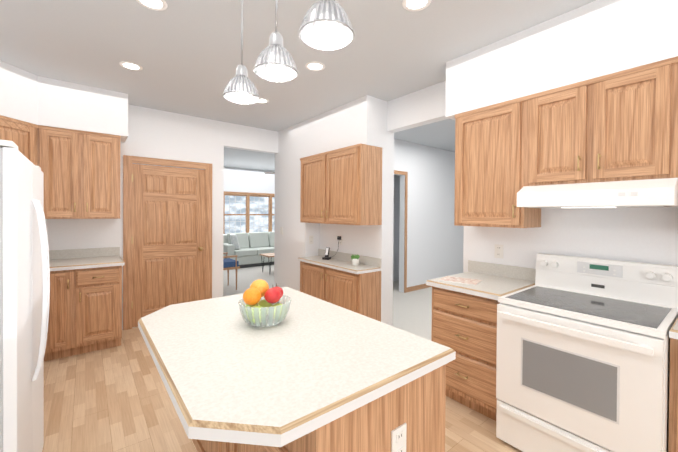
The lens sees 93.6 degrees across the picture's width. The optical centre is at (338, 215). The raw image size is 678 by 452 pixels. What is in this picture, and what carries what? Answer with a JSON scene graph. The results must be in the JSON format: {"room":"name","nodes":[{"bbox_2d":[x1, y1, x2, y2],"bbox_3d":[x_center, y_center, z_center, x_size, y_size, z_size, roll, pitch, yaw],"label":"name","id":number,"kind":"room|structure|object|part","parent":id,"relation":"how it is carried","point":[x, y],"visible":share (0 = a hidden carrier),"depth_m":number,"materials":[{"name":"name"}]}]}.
{"room":"kitchen","nodes":[
{"label":"kitchen","id":0,"kind":"room"},
{"bbox_2d":[224,167,274,195],"bbox_3d":[-3.374,-0.033,9.213,8.640,2.765,0.120,0,1,-38],"label":"wall","id":1,"kind":"structure","parent":0,"point":[247,180],"depth_m":9.62,"materials":[{"name":"paint"}]},
{"bbox_2d":[223,191,274,233],"bbox_3d":[-2.847,-0.031,9.739,3.600,1.800,0.331,0,1,-38],"label":"living room window","id":2,"kind":"structure","parent":1,"relation":"in","point":[245,212],"depth_m":9.85,"materials":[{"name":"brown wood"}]},
{"bbox_2d":[42,327,521,451],"bbox_3d":[-0.074,1.461,1.529,4.010,0.050,7.150,0,1,-38],"label":"floor","id":3,"kind":"structure","parent":0,"point":[115,399],"depth_m":2.30,"materials":[{"name":"laminate"}]},
{"bbox_2d":[0,140,49,451],"bbox_3d":[-1.708,0.569,1.260,0.836,1.675,0.900,0,1,-38],"label":"fridge","id":4,"kind":"object","parent":3,"relation":"on","point":[24,284],"visible":1,"depth_m":1.23,"materials":[{"name":"white metal"}]},
{"bbox_2d":[44,247,124,360],"bbox_3d":[-2.512,0.900,2.622,1.308,1.020,2.150,0,1,-38],"label":"base cabinet","id":5,"kind":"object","parent":3,"relation":"on","point":[85,310],"depth_m":3.21,"materials":[{"name":"brown wood"}]},
{"bbox_2d":[298,249,380,321],"bbox_3d":[-0.050,0.955,4.088,0.384,0.920,1.258,0,1,-38],"label":"base cabinet","id":6,"kind":"object","parent":3,"relation":"on","point":[339,279],"visible":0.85,"depth_m":3.76,"materials":[{"name":"brown wood"}]},
{"bbox_2d":[322,247,330,259],"bbox_3d":[-0.165,0.511,4.318,0.090,0.160,0.100,1,1,22],"label":"cordless phone","id":7,"kind":"object","parent":6,"relation":"on","point":[326,257],"visible":0.98,"depth_m":4.31,"materials":[{"name":"grey plastic"}]},
{"bbox_2d":[351,254,359,265],"bbox_3d":[0.198,0.530,3.840,0.121,0.136,0.112,0,1,-38],"label":"succulent pot","id":8,"kind":"object","parent":6,"relation":"on","point":[355,260],"visible":1,"depth_m":3.81,"materials":[{"name":"white ceramic"}]},
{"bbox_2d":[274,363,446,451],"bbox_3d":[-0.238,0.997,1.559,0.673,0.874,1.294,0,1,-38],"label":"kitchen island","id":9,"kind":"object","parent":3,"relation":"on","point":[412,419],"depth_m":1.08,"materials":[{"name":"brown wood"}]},
{"bbox_2d":[138,287,455,451],"bbox_3d":[-0.324,0.539,1.490,0.940,0.042,1.340,0,1,-38],"label":"island countertop","id":10,"kind":"structure","parent":9,"relation":"on","point":[232,385],"depth_m":1.13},
{"bbox_2d":[238,279,291,327],"bbox_3d":[-0.357,0.415,1.539,0.252,0.196,0.249,0,1,-38],"label":"fruit bowl","id":11,"kind":"object","parent":10,"relation":"on","point":[256,309],"visible":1,"depth_m":1.49,"materials":[{"name":"clear glass"}]},
{"bbox_2d":[391,423,406,451],"bbox_3d":[0.206,0.781,1.088,0.072,0.116,0.010,0,1,-38],"label":"outlet","id":12,"kind":"object","parent":9,"relation":"attached to","point":[398,430],"depth_m":1.09,"materials":[{"name":"white plastic"}]},
{"bbox_2d":[426,260,677,451],"bbox_3d":[2.091,0.943,1.307,0.650,1.020,3.680,0,1,-38],"label":"base cabinet","id":13,"kind":"object","parent":3,"relation":"on","point":[464,321],"visible":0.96,"depth_m":2.30,"materials":[{"name":"brown wood"}]},
{"bbox_2d":[439,276,482,284],"bbox_3d":[0.963,0.512,2.527,0.280,0.004,0.210,1,1,38],"label":"magazine","id":14,"kind":"object","parent":13,"relation":"on","point":[461,280],"visible":1,"depth_m":2.51,"materials":[{"name":"white paper"}]},
{"bbox_2d":[496,253,677,451],"bbox_3d":[1.488,0.869,1.938,0.755,1.150,0.752,0,1,-38],"label":"range","id":15,"kind":"object","parent":3,"relation":"on","point":[583,356],"visible":1,"depth_m":1.77,"materials":[{"name":"white enameled metal"},{"name":"glass"}]},
{"bbox_2d":[0,0,595,170],"bbox_3d":[0.298,-1.378,4.703,8.540,0.050,11.720,0,1,-38],"label":"ceiling","id":16,"kind":"structure","parent":0,"point":[185,55],"depth_m":2.57,"materials":[{"name":"paint"}]},
{"bbox_2d":[119,61,142,70],"bbox_3d":[-1.877,-1.349,2.874,0.180,0.005,0.180,0,1,-38],"label":"recessed light","id":17,"kind":"object","parent":16,"relation":"in","point":[130,65],"visible":1,"depth_m":2.87,"materials":[{"name":"white"}]},
{"bbox_2d":[136,0,167,10],"bbox_3d":[-1.174,-1.337,1.990,0.180,0.005,0.180,0,1,-38],"label":"recessed light","id":18,"kind":"object","parent":16,"relation":"in","point":[158,5],"visible":1,"depth_m":2.02,"materials":[{"name":"white"}]},
{"bbox_2d":[222,0,259,104],"bbox_3d":[-0.540,-0.992,1.770,0.202,0.681,0.202,0,1,-38],"label":"pendant light","id":19,"kind":"object","parent":16,"relation":"hanging from","point":[240,84],"visible":1,"depth_m":1.75,"materials":[{"name":"silver metal"}]},
{"bbox_3d":[-0.542,-0.714,1.772,0.074,0.107,0.074,0,1,-38],"label":"bulb","id":20,"kind":"part","parent":19,"relation":"part of","materials":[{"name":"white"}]},
{"bbox_2d":[254,98,268,102],"bbox_3d":[-0.916,-1.350,3.740,0.180,0.005,0.180,0,1,-38],"label":"recessed light","id":21,"kind":"object","parent":16,"relation":"in","point":[262,100],"visible":0.56,"depth_m":3.73,"materials":[{"name":"white"}]},
{"bbox_2d":[253,0,297,82],"bbox_3d":[-0.285,-0.988,1.449,0.202,0.681,0.202,0,1,-38],"label":"pendant light","id":22,"kind":"object","parent":16,"relation":"hanging from","point":[275,56],"visible":1,"depth_m":1.43,"materials":[{"name":"silver metal"}]},
{"bbox_3d":[-0.287,-0.710,1.452,0.074,0.107,0.074,0,1,-38],"label":"bulb","id":23,"kind":"part","parent":22,"relation":"part of","materials":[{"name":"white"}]},
{"bbox_2d":[305,62,324,70],"bbox_3d":[-0.213,-1.338,2.855,0.180,0.005,0.180,0,1,-38],"label":"recessed light","id":24,"kind":"object","parent":16,"relation":"in","point":[315,66],"visible":1,"depth_m":2.85,"materials":[{"name":"white"}]},
{"bbox_2d":[298,0,354,50],"bbox_3d":[-0.042,-0.983,1.144,0.202,0.681,0.202,0,1,-38],"label":"pendant light","id":25,"kind":"object","parent":16,"relation":"hanging from","point":[326,16],"visible":1,"depth_m":1.14,"materials":[{"name":"silver metal"}]},
{"bbox_3d":[-0.044,-0.705,1.146,0.074,0.107,0.074,0,1,-38],"label":"bulb","id":26,"kind":"part","parent":25,"relation":"part of","materials":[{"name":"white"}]},
{"bbox_2d":[402,0,431,10],"bbox_3d":[0.483,-1.325,1.978,0.180,0.005,0.180,0,1,-38],"label":"recessed light","id":27,"kind":"object","parent":16,"relation":"in","point":[413,5],"visible":1,"depth_m":2.00,"materials":[{"name":"white glass"}]},
{"bbox_2d":[223,265,431,339],"bbox_3d":[-0.251,1.428,5.392,8.540,0.050,10.020,0,1,-38],"label":"floor","id":28,"kind":"structure","parent":0,"point":[412,312],"depth_m":5.44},
{"bbox_2d":[223,252,239,289],"bbox_3d":[-2.252,0.924,5.960,0.609,0.920,0.550,0,1,-38],"label":"accent chair","id":29,"kind":"object","parent":28,"relation":"on","point":[229,264],"visible":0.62,"depth_m":5.89,"materials":[{"name":"blue fabric"}]},
{"bbox_2d":[223,232,273,267],"bbox_3d":[-2.245,0.919,9.037,2.230,0.880,0.940,0,1,-38],"label":"sofa","id":30,"kind":"object","parent":28,"relation":"on","point":[248,249],"visible":0.42,"depth_m":8.63,"materials":[{"name":"grey"}]},
{"bbox_2d":[260,253,273,272],"bbox_3d":[-1.374,1.150,7.804,1.000,0.450,0.500,0,1,-38],"label":"coffee table","id":31,"kind":"object","parent":28,"relation":"on","point":[268,255],"visible":0.5,"depth_m":7.58,"materials":[{"name":"brown wood"}]},
{"bbox_2d":[0,0,677,329],"bbox_3d":[-0.065,0.054,1.517,4.010,2.765,7.150,0,1,-38],"label":"wall","id":32,"kind":"structure","parent":0,"point":[594,39],"depth_m":3.16,"materials":[{"name":"paint"}]},
{"bbox_2d":[0,115,120,218],"bbox_3d":[-2.673,-0.423,2.809,1.288,0.920,1.628,0,1,-38],"label":"upper cabinet","id":33,"kind":"object","parent":32,"relation":"attached to","point":[80,170],"visible":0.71,"depth_m":3.28,"materials":[{"name":"brown wood"}]},
{"bbox_2d":[123,155,211,329],"bbox_3d":[-2.199,0.332,4.180,1.050,2.135,0.087,0,1,-38],"label":"pantry door","id":34,"kind":"structure","parent":32,"relation":"in","point":[167,235],"depth_m":4.16,"materials":[{"name":"brown wood"}]},
{"bbox_2d":[309,236,312,243],"bbox_3d":[-0.400,0.348,4.600,0.072,0.116,0.010,0,1,-38],"label":"outlet","id":35,"kind":"object","parent":32,"relation":"attached to","point":[310,239],"visible":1,"depth_m":4.59,"materials":[{"name":"white plastic"}]},
{"bbox_2d":[332,236,342,256],"bbox_3d":[-0.054,0.429,4.299,0.132,0.308,0.158,0,1,-38],"label":"outlet","id":36,"kind":"object","parent":32,"relation":"attached to","point":[340,238],"visible":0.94,"depth_m":4.29,"materials":[{"name":"white plastic"}]},
{"bbox_2d":[300,143,381,224],"bbox_3d":[-0.028,-0.349,4.087,0.353,0.898,1.258,0,1,-38],"label":"upper cabinet","id":37,"kind":"object","parent":32,"relation":"attached to","point":[343,186],"depth_m":3.70,"materials":[{"name":"brown wood"}]},
{"bbox_2d":[494,244,502,258],"bbox_3d":[1.371,0.306,2.731,0.010,0.116,0.072,0,1,-38],"label":"outlet","id":38,"kind":"object","parent":32,"relation":"attached to","point":[498,253],"visible":1,"depth_m":2.73,"materials":[{"name":"white plastic"}]},
{"bbox_2d":[454,56,677,227],"bbox_3d":[2.199,-0.367,1.399,0.368,0.940,3.560,0,1,-38],"label":"upper cabinet","id":39,"kind":"object","parent":32,"relation":"attached to","point":[620,125],"visible":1,"depth_m":2.07,"materials":[{"name":"brown wood"}]},
{"bbox_2d":[517,178,677,207],"bbox_3d":[1.635,-0.128,2.041,0.452,0.156,0.754,0,1,-38],"label":"range hood","id":40,"kind":"object","parent":39,"relation":"attached to","point":[655,193],"visible":1,"depth_m":1.85,"materials":[{"name":"white metal"}]},
{"bbox_2d":[393,139,463,292],"bbox_3d":[1.640,0.026,6.236,4.530,2.765,0.120,0,1,-38],"label":"wall","id":41,"kind":"structure","parent":0,"point":[435,237],"depth_m":6.28,"materials":[{"name":"paint"}]},
{"bbox_2d":[394,170,431,292],"bbox_3d":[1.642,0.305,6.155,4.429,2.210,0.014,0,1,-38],"label":"door frame","id":42,"kind":"structure","parent":41,"relation":"attached to","point":[413,288],"depth_m":5.80,"materials":[{"name":"brown wood"}]}
]}

